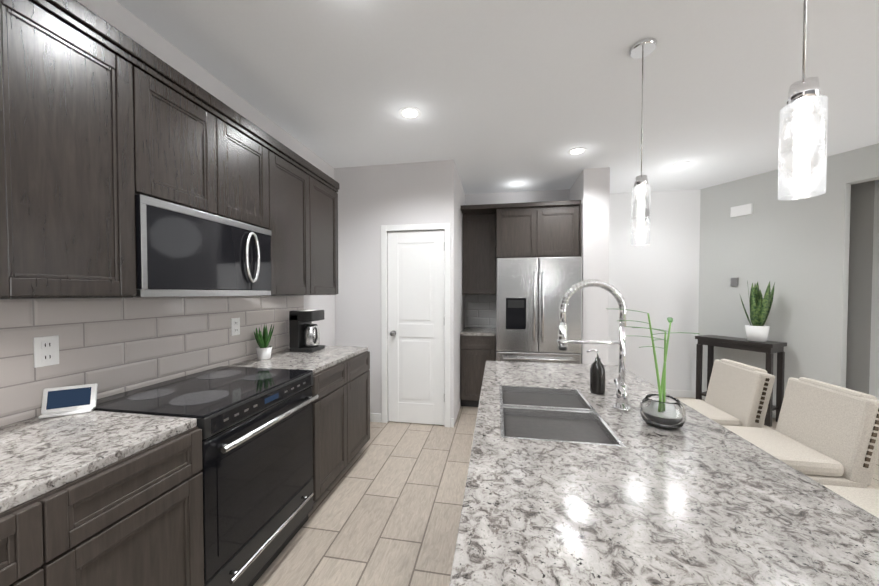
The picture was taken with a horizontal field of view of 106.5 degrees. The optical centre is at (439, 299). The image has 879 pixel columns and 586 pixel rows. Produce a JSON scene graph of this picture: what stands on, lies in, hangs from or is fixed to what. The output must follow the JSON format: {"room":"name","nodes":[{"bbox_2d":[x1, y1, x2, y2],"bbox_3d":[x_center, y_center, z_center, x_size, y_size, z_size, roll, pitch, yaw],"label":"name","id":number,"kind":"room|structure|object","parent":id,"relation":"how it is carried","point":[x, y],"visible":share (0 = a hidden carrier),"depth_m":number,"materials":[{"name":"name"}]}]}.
{"room":"kitchen","nodes":[
{"label":"kitchen","id":0,"kind":"room"},
{"bbox_2d":[76,0,334,345],"bbox_3d":[-1.681,0.000,0.866,0.120,2.740,8.350,0,1,10],"label":"wall","id":1,"kind":"structure","parent":0,"point":[119,17],"depth_m":2.05,"materials":[{"name":"paint"}]},
{"bbox_2d":[0,0,19,298],"bbox_3d":[-1.459,-0.487,0.685,0.352,0.980,0.568,0,1,10],"label":"upper cabinet","id":2,"kind":"object","parent":1,"relation":"attached to","point":[9,174],"depth_m":0.94,"materials":[{"name":"brown wood"}]},
{"bbox_2d":[12,0,136,298],"bbox_3d":[-1.386,-0.495,1.103,0.352,0.980,0.518,0,1,10],"label":"upper cabinet","id":3,"kind":"object","parent":1,"relation":"attached to","point":[103,122],"depth_m":1.09,"materials":[{"name":"brown wood"}]},
{"bbox_2d":[0,295,303,426],"bbox_3d":[-1.591,0.235,1.002,0.010,0.516,4.040,0,1,10],"label":"tile backsplash","id":4,"kind":"structure","parent":1,"relation":"attached to","point":[111,346],"depth_m":1.55,"materials":[{"name":"grey tile"}]},
{"bbox_2d":[33,335,58,367],"bbox_3d":[-1.533,0.201,1.281,0.008,0.116,0.072,0,1,10],"label":"outlet","id":5,"kind":"object","parent":4,"relation":"attached to","point":[46,350],"depth_m":1.28,"materials":[{"name":"white plastic"}]},
{"bbox_2d":[231,318,239,335],"bbox_3d":[-1.370,0.182,2.206,0.008,0.116,0.072,0,1,10],"label":"outlet","id":6,"kind":"object","parent":4,"relation":"attached to","point":[235,322],"depth_m":2.20,"materials":[{"name":"white plastic"}]},
{"bbox_2d":[132,40,231,218],"bbox_3d":[-1.313,-0.706,1.512,0.352,0.575,0.439,0,1,10],"label":"upper cabinet","id":7,"kind":"object","parent":1,"relation":"attached to","point":[182,133],"depth_m":1.45,"materials":[{"name":"brown wood"}]},
{"bbox_2d":[133,194,270,296],"bbox_3d":[-1.267,-0.219,1.677,0.387,0.400,0.752,0,1,10],"label":"microwave","id":8,"kind":"object","parent":7,"relation":"attached to","point":[183,251],"visible":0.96,"depth_m":1.51,"materials":[{"name":"black glass"}]},
{"bbox_2d":[232,109,263,227],"bbox_3d":[-1.258,-0.713,1.829,0.352,0.575,0.439,0,1,10],"label":"upper cabinet","id":9,"kind":"object","parent":1,"relation":"attached to","point":[247,138],"depth_m":1.84,"materials":[{"name":"brown wood"}]},
{"bbox_2d":[259,131,315,295],"bbox_3d":[-1.181,-0.519,2.268,0.352,0.980,0.563,0,1,10],"label":"upper cabinet","id":10,"kind":"object","parent":1,"relation":"attached to","point":[289,179],"depth_m":2.23,"materials":[{"name":"brown wood"}]},
{"bbox_2d":[316,168,338,294],"bbox_3d":[-1.110,-0.527,2.677,0.352,0.980,0.504,0,1,10],"label":"upper cabinet","id":11,"kind":"object","parent":1,"relation":"attached to","point":[327,188],"depth_m":2.71,"materials":[{"name":"brown wood"}]},
{"bbox_2d":[334,160,457,426],"bbox_3d":[-0.488,-0.055,3.534,1.310,2.740,0.120,0,1,10],"label":"wall","id":12,"kind":"structure","parent":0,"point":[372,199],"depth_m":3.51,"materials":[{"name":"paint"}]},
{"bbox_2d":[370,413,380,421],"bbox_3d":[-0.886,1.270,3.564,0.525,0.090,0.012,0,1,10],"label":"baseboard","id":13,"kind":"structure","parent":12,"relation":"attached to","point":[375,417],"depth_m":3.52,"materials":[{"name":"white wood"}]},
{"bbox_2d":[381,223,449,426],"bbox_3d":[-0.253,0.267,3.430,0.740,2.100,0.018,0,1,10],"label":"door frame","id":14,"kind":"structure","parent":12,"relation":"attached to","point":[433,226],"depth_m":3.39,"materials":[{"name":"white wood"}]},
{"bbox_2d":[388,230,444,424],"bbox_3d":[-0.251,0.296,3.429,0.612,2.026,0.114,0,1,10],"label":"pantry door","id":15,"kind":"structure","parent":12,"relation":"in","point":[415,326],"depth_m":3.45,"materials":[{"name":"white wood"}]},
{"bbox_2d":[458,174,464,411],"bbox_3d":[0.202,-0.065,4.023,0.120,2.740,1.080,0,1,10],"label":"wall","id":16,"kind":"structure","parent":0,"point":[461,194],"depth_m":3.94,"materials":[{"name":"paint"}]},
{"bbox_2d":[115,0,878,194],"bbox_3d":[2.389,-1.431,1.875,7.940,0.080,11.800,0,1,10],"label":"ceiling","id":17,"kind":"structure","parent":0,"point":[503,96],"depth_m":2.06,"materials":[{"name":"paint"}]},
{"bbox_2d":[399,107,420,118],"bbox_3d":[-0.222,-1.400,2.465,0.169,0.006,0.169,0,1,1],"label":"recessed light","id":18,"kind":"object","parent":17,"relation":"in","point":[409,112],"depth_m":2.45,"materials":[{"name":"white"}]},
{"bbox_2d":[567,147,586,154],"bbox_3d":[1.311,-1.413,3.128,0.169,0.006,0.169,-1,1,-29],"label":"recessed light","id":19,"kind":"object","parent":17,"relation":"in","point":[578,150],"depth_m":3.12,"materials":[{"name":"white"}]},
{"bbox_2d":[629,37,656,245],"bbox_3d":[1.117,-0.846,1.812,0.130,1.087,0.130,0,1,10],"label":"pendant light","id":20,"kind":"object","parent":17,"relation":"hanging from","point":[641,197],"visible":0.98,"depth_m":1.79,"materials":[{"name":"white glass"}]},
{"bbox_2d":[670,162,689,167],"bbox_3d":[2.542,-1.420,3.464,0.169,0.006,0.169,0,1,1],"label":"recessed light","id":21,"kind":"object","parent":17,"relation":"in","point":[681,164],"depth_m":3.45,"materials":[{"name":"white"}]},
{"bbox_2d":[778,0,827,199],"bbox_3d":[1.021,-0.832,0.915,0.130,1.078,0.130,0,1,10],"label":"pendant light","id":22,"kind":"object","parent":17,"relation":"hanging from","point":[803,131],"visible":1,"depth_m":0.90,"materials":[{"name":"white glass"}]},
{"bbox_2d":[465,189,568,269],"bbox_3d":[1.108,-0.074,4.473,1.750,2.740,0.120,0,1,10],"label":"wall","id":23,"kind":"structure","parent":0,"point":[547,195],"depth_m":4.40,"materials":[{"name":"paint"}]},
{"bbox_2d":[461,208,495,295],"bbox_3d":[0.528,-0.600,4.297,0.418,1.060,0.375,0,1,10],"label":"upper cabinet","id":24,"kind":"object","parent":23,"relation":"attached to","point":[492,233],"depth_m":4.12,"materials":[{"name":"brown wood"}]},
{"bbox_2d":[496,202,543,262],"bbox_3d":[0.976,-0.812,4.108,0.519,0.630,0.607,0,1,10],"label":"upper cabinet","id":25,"kind":"object","parent":23,"relation":"attached to","point":[519,226],"depth_m":3.81,"materials":[{"name":"brown wood"}]},
{"bbox_2d":[544,200,579,256],"bbox_3d":[1.371,-0.810,4.039,0.519,0.630,0.607,0,1,10],"label":"upper cabinet","id":26,"kind":"object","parent":23,"relation":"attached to","point":[561,218],"depth_m":3.73,"materials":[{"name":"brown wood"}]},
{"bbox_2d":[253,397,878,585],"bbox_3d":[2.389,1.378,1.932,7.940,0.060,11.800,0,1,10],"label":"floor","id":27,"kind":"structure","parent":0,"point":[386,509],"depth_m":2.04,"materials":[{"name":"beige tile"}]},
{"bbox_2d":[0,476,87,585],"bbox_3d":[-1.328,0.934,0.621,0.643,0.882,0.618,0,1,10],"label":"base cabinet","id":28,"kind":"object","parent":27,"relation":"on","point":[44,538],"depth_m":0.81,"materials":[{"name":"brown wood"}]},
{"bbox_2d":[0,345,367,512],"bbox_3d":[-1.281,0.470,0.953,0.618,0.032,4.040,0,1,10],"label":"countertop","id":29,"kind":"structure","parent":28,"relation":"on","point":[39,457],"depth_m":1.07,"materials":[{"name":"stone"}]},
{"bbox_2d":[38,383,97,418],"bbox_3d":[-1.459,0.395,1.290,0.150,0.101,0.064,-1,1,-30],"label":"display","id":30,"kind":"object","parent":29,"relation":"on","point":[66,400],"visible":1,"depth_m":1.29,"materials":[{"name":"white plastic"}]},
{"bbox_2d":[254,324,273,359],"bbox_3d":[-1.273,0.300,2.332,0.150,0.250,0.193,0,1,10],"label":"potted plant","id":31,"kind":"object","parent":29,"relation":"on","point":[263,350],"visible":1,"depth_m":2.32,"materials":[{"name":"white"}]},
{"bbox_2d":[289,310,324,352],"bbox_3d":[-1.070,0.252,2.698,0.233,0.330,0.200,0,1,10],"label":"coffee maker","id":32,"kind":"object","parent":29,"relation":"on","point":[304,334],"visible":1,"depth_m":2.62,"materials":[{"name":"black plastic"}]},
{"bbox_2d":[84,427,203,585],"bbox_3d":[-1.252,0.925,1.055,0.643,0.882,0.499,0,1,10],"label":"base cabinet","id":33,"kind":"object","parent":27,"relation":"on","point":[135,519],"depth_m":1.06,"materials":[{"name":"brown wood"}]},
{"bbox_2d":[93,366,318,585],"bbox_3d":[-1.115,0.893,1.673,0.696,0.921,0.752,0,1,10],"label":"range","id":34,"kind":"object","parent":27,"relation":"on","point":[255,425],"visible":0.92,"depth_m":1.52,"materials":[{"name":"black metal"}]},
{"bbox_2d":[312,359,351,503],"bbox_3d":[-1.034,0.900,2.303,0.643,0.882,0.499,0,1,10],"label":"base cabinet","id":35,"kind":"object","parent":27,"relation":"on","point":[332,410],"depth_m":2.21,"materials":[{"name":"brown wood"}]},
{"bbox_2d":[349,351,369,458],"bbox_3d":[-0.967,0.892,2.681,0.643,0.882,0.504,0,1,10],"label":"base cabinet","id":36,"kind":"object","parent":27,"relation":"on","point":[360,362],"depth_m":2.69,"materials":[{"name":"brown wood"}]},
{"bbox_2d":[460,336,495,406],"bbox_3d":[0.507,0.861,4.204,0.418,0.882,0.647,0,1,10],"label":"base cabinet","id":37,"kind":"object","parent":27,"relation":"on","point":[475,351],"depth_m":3.90,"materials":[{"name":"brown wood"}]},
{"bbox_2d":[460,328,495,335],"bbox_3d":[0.506,0.404,4.190,0.418,0.032,0.656,0,1,10],"label":"countertop","id":38,"kind":"structure","parent":37,"relation":"on","point":[466,331],"depth_m":3.92,"materials":[{"name":"grey stone"}]},
{"bbox_2d":[496,257,581,363],"bbox_3d":[1.151,0.416,3.974,0.912,1.780,0.807,0,1,10],"label":"refrigerator","id":39,"kind":"object","parent":27,"relation":"on","point":[530,292],"visible":0.69,"depth_m":3.63,"materials":[{"name":"silver metal"}]},
{"bbox_2d":[449,361,878,585],"bbox_3d":[0.580,0.905,1.244,0.870,0.914,2.000,0,1,10],"label":"kitchen island","id":40,"kind":"object","parent":27,"relation":"on","point":[572,480],"visible":0.98,"depth_m":0.74,"materials":[{"name":"grey stone"}]},
{"bbox_2d":[557,279,629,411],"bbox_3d":[0.633,0.180,1.367,0.282,0.528,0.108,0,1,10],"label":"faucet","id":41,"kind":"object","parent":40,"relation":"on","point":[621,404],"visible":1,"depth_m":1.32,"materials":[{"name":"silver metal"}]},
{"bbox_2d":[586,349,605,394],"bbox_3d":[0.738,0.336,1.550,0.085,0.209,0.065,0,1,10],"label":"soap dispenser","id":42,"kind":"object","parent":40,"relation":"on","point":[597,377],"visible":0.98,"depth_m":1.52,"materials":[{"name":"black"}]},
{"bbox_2d":[617,309,699,428],"bbox_3d":[0.784,0.240,1.253,0.303,0.414,0.294,0,1,10],"label":"bamboo","id":43,"kind":"object","parent":40,"relation":"on","point":[663,411],"visible":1,"depth_m":1.16,"materials":[{"name":"green plant"}]},
{"bbox_2d":[677,359,774,427],"bbox_3d":[1.653,0.870,2.091,0.550,0.951,0.406,0,1,10],"label":"stool","id":44,"kind":"object","parent":27,"relation":"on","point":[738,394],"visible":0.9,"depth_m":1.96,"materials":[{"name":"beige fabric"}]},
{"bbox_2d":[695,335,786,426],"bbox_3d":[3.414,0.881,3.763,0.300,0.860,0.720,0,1,-23],"label":"console table","id":45,"kind":"object","parent":27,"relation":"on","point":[769,348],"visible":0.83,"depth_m":3.55,"materials":[{"name":"black wood"}]},
{"bbox_2d":[740,281,774,341],"bbox_3d":[3.503,0.123,3.559,0.276,0.661,0.266,0,1,10],"label":"snake plant","id":46,"kind":"object","parent":45,"relation":"on","point":[757,330],"visible":1,"depth_m":3.54,"materials":[{"name":"green plant"}]},
{"bbox_2d":[722,377,878,487],"bbox_3d":[1.650,0.880,1.615,0.550,0.951,0.406,0,1,10],"label":"stool","id":47,"kind":"object","parent":27,"relation":"on","point":[823,433],"visible":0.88,"depth_m":1.48,"materials":[{"name":"beige fabric"}]},
{"bbox_2d":[823,485,878,517],"bbox_3d":[1.493,0.891,1.064,0.550,0.951,0.406,0,1,10],"label":"stool","id":48,"kind":"object","parent":27,"relation":"on","point":[866,499],"visible":0.1,"depth_m":1.17,"materials":[{"name":"beige fabric"}]},
{"bbox_2d":[569,167,609,364],"bbox_3d":[1.766,-0.063,3.926,0.265,2.740,0.690,0,1,10],"label":"wall","id":49,"kind":"structure","parent":0,"point":[590,189],"depth_m":3.58,"materials":[{"name":"paint"}]},
{"bbox_2d":[608,189,700,390],"bbox_3d":[2.741,-0.074,4.491,1.460,2.740,0.120,0,1,10],"label":"wall","id":50,"kind":"structure","parent":0,"point":[657,279],"depth_m":4.39,"materials":[{"name":"paint"}]},
{"bbox_2d":[666,390,695,397],"bbox_3d":[2.710,1.252,4.457,1.420,0.090,0.012,0,1,10],"label":"baseboard","id":51,"kind":"structure","parent":50,"relation":"attached to","point":[674,393],"depth_m":4.36,"materials":[{"name":"white"}]},
{"bbox_2d":[698,143,878,417],"bbox_3d":[4.450,-0.024,2.026,2.839,2.740,4.278,0,1,10],"label":"wall","id":52,"kind":"structure","parent":0,"point":[815,259],"depth_m":3.41,"materials":[{"name":"grey paint"}]},
{"bbox_2d":[731,278,737,285],"bbox_3d":[3.552,-0.213,3.950,0.020,0.100,0.070,0,1,-23],"label":"thermostat","id":53,"kind":"object","parent":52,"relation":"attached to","point":[734,281],"visible":0.92,"depth_m":3.94,"materials":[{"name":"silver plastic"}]},
{"bbox_2d":[730,203,752,216],"bbox_3d":[3.570,-1.052,3.879,0.030,0.120,0.200,0,1,-23],"label":"door chime","id":54,"kind":"object","parent":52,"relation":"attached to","point":[742,210],"visible":1,"depth_m":3.87,"materials":[{"name":"white plastic"}]}
]}

